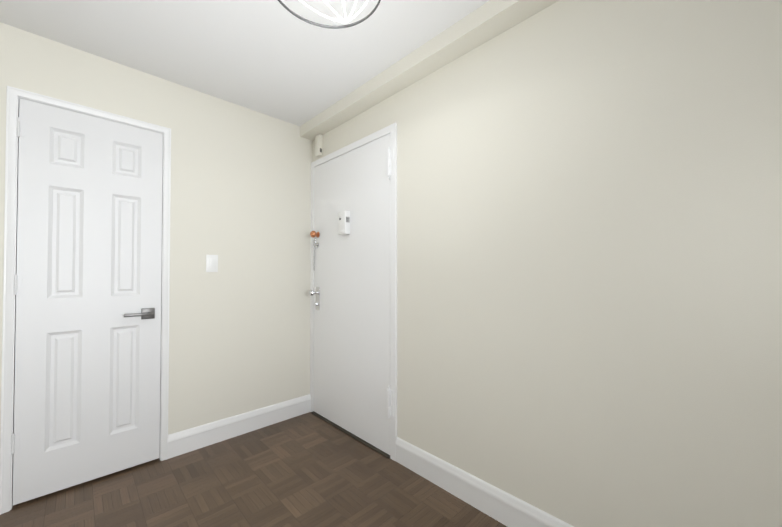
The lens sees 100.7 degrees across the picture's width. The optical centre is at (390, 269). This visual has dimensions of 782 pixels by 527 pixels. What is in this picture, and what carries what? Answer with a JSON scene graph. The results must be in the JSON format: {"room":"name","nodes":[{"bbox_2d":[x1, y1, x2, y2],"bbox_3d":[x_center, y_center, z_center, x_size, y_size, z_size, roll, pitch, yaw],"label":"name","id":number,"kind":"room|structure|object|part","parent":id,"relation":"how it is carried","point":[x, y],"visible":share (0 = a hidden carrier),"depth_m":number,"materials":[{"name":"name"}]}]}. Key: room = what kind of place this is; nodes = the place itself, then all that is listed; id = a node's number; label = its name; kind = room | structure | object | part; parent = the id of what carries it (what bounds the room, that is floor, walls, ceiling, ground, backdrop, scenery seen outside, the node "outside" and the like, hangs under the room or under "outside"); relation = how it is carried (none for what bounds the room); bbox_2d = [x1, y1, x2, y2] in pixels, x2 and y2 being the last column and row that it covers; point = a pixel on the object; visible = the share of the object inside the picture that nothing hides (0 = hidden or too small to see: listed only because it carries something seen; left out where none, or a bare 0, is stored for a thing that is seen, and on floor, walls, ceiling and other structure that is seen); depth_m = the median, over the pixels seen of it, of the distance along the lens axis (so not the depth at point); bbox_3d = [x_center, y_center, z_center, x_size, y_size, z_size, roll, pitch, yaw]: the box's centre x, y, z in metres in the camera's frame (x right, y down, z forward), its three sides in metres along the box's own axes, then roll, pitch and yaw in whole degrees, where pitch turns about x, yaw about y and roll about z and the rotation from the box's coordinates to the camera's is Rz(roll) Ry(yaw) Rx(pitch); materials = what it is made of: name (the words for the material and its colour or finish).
{"room":"apartment entryway","nodes":[
{"label":"apartment entryway","id":0,"kind":"room"},
{"bbox_2d":[0,22,312,434],"bbox_3d":[-1.629,-0.011,1.965,2.780,2.400,0.160,1,-1,-44],"label":"wall","id":1,"kind":"structure","parent":0,"point":[239,320],"depth_m":2.27,"materials":[{"name":"white paint"}]},
{"bbox_2d":[11,117,24,453],"bbox_3d":[-1.863,0.072,1.618,0.028,1.677,0.013,1,-1,-44],"label":"closet door hinges","id":2,"kind":"object","parent":1,"relation":"attached to","point":[15,438],"visible":1,"depth_m":1.62,"materials":[{"name":"white paint"}]},
{"bbox_2d":[0,86,170,514],"bbox_3d":[-1.700,0.142,1.869,0.680,2.091,0.156,1,-1,-44],"label":"trim","id":3,"kind":"structure","parent":1,"relation":"attached to","point":[13,95],"depth_m":1.61,"materials":[{"name":"white paint"}]},
{"bbox_2d":[13,98,162,504],"bbox_3d":[-1.649,0.153,1.817,0.600,2.032,0.089,1,-1,-44],"label":"closet door","id":4,"kind":"structure","parent":1,"relation":"in","point":[88,328],"depth_m":1.79,"materials":[{"name":"white paint"}]},
{"bbox_3d":[-1.499,0.267,1.958,0.186,0.066,0.084,1,-1,-44],"label":"handle","id":5,"kind":"part","parent":4,"relation":"part of","materials":[{"name":"grey metal"}]},
{"bbox_2d":[206,255,217,271],"bbox_3d":[-1.232,-0.044,2.231,0.074,0.120,0.012,1,-1,-44],"label":"light switch","id":6,"kind":"object","parent":1,"relation":"attached to","point":[211,263],"visible":1,"depth_m":2.23,"materials":[{"name":"white plastic"}]},
{"bbox_2d":[167,394,310,458],"bbox_3d":[-1.046,1.123,2.390,1.016,0.146,0.017,1,-1,-44],"label":"baseboard","id":7,"kind":"structure","parent":1,"relation":"attached to","point":[185,441],"depth_m":2.31,"materials":[{"name":"white paint"}]},
{"bbox_2d":[0,0,488,125],"bbox_3d":[0.209,-1.287,0.172,2.900,0.100,5.280,1,-1,-44],"label":"ceiling","id":8,"kind":"structure","parent":0,"point":[275,59],"depth_m":1.70,"materials":[{"name":"white paint"}]},
{"bbox_2d":[278,0,380,28],"bbox_3d":[-0.245,-1.144,1.215,0.433,0.156,0.433,1,-1,-44],"label":"ceiling light","id":9,"kind":"object","parent":8,"relation":"attached to","point":[332,9],"visible":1,"depth_m":1.39,"materials":[{"name":"metal"},{"name":"glass"}]},
{"bbox_2d":[300,0,558,140],"bbox_3d":[1.056,-1.183,0.992,0.220,0.085,5.000,1,-1,-44],"label":"ceiling beam","id":10,"kind":"structure","parent":8,"relation":"attached to","point":[484,23],"depth_m":1.74,"materials":[{"name":"white paint"}]},
{"bbox_2d":[0,412,506,526],"bbox_3d":[0.209,1.212,0.135,2.900,0.100,5.280,1,-1,-44],"label":"floor","id":11,"kind":"structure","parent":0,"point":[309,469],"depth_m":1.72,"materials":[{"name":"brown wood"}]},
{"bbox_2d":[313,0,781,526],"bbox_3d":[1.198,-0.025,1.015,0.240,2.400,5.140,1,-1,-44],"label":"wall","id":12,"kind":"structure","parent":0,"point":[589,263],"depth_m":1.24,"materials":[{"name":"white paint"}]},
{"bbox_2d":[315,134,322,156],"bbox_3d":[-0.597,-1.027,2.683,0.040,0.170,0.066,1,-1,-44],"label":"door chime","id":13,"kind":"object","parent":12,"relation":"attached to","point":[318,145],"visible":1,"depth_m":2.66,"materials":[{"name":"white plastic"}]},
{"bbox_2d":[311,411,389,458],"bbox_3d":[-0.296,1.191,2.417,0.130,0.010,0.936,1,-1,-44],"label":"sill","id":14,"kind":"structure","parent":12,"relation":"attached to","point":[374,448],"depth_m":2.30,"materials":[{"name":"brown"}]},
{"bbox_2d":[309,134,393,454],"bbox_3d":[-0.329,0.154,2.375,0.124,2.054,0.968,1,-1,-44],"label":"entry door","id":15,"kind":"structure","parent":12,"relation":"in","point":[350,292],"depth_m":2.32,"materials":[{"name":"white paint"}]},
{"bbox_3d":[-0.635,0.237,2.658,0.080,0.190,0.060,1,-1,-44],"label":"knob","id":16,"kind":"part","parent":15,"relation":"part of","materials":[{"name":"silver metal"}]},
{"bbox_2d":[310,231,319,269],"bbox_3d":[-0.640,-0.156,2.676,0.070,0.330,0.087,1,-1,-44],"label":"chain","id":17,"kind":"object","parent":15,"relation":"attached to","point":[313,234],"visible":0.98,"depth_m":2.69,"materials":[{"name":"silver metal"}]},
{"bbox_2d":[338,211,349,234],"bbox_3d":[-0.347,-0.344,2.389,0.052,0.170,0.091,1,-1,-44],"label":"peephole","id":18,"kind":"object","parent":15,"relation":"attached to","point":[343,222],"visible":1,"depth_m":2.36,"materials":[{"name":"white plastic"}]},
{"bbox_3d":[-0.015,0.079,2.059,0.025,1.729,0.076,1,-1,-44],"label":"entry door hinges","id":19,"kind":"part","parent":15,"relation":"part of","materials":[{"name":"white metal"}]},
{"bbox_2d":[310,122,396,460],"bbox_3d":[-0.305,0.136,2.424,0.076,2.121,1.036,1,-1,-44],"label":"door frame","id":20,"kind":"structure","parent":12,"relation":"attached to","point":[391,129],"depth_m":2.05,"materials":[{"name":"white paint"}]},
{"bbox_2d":[395,437,573,526],"bbox_3d":[0.593,1.109,1.453,0.037,0.146,1.589,1,-1,-44],"label":"baseboard","id":21,"kind":"structure","parent":12,"relation":"attached to","point":[501,506],"depth_m":1.61,"materials":[{"name":"white paint"}]}
]}

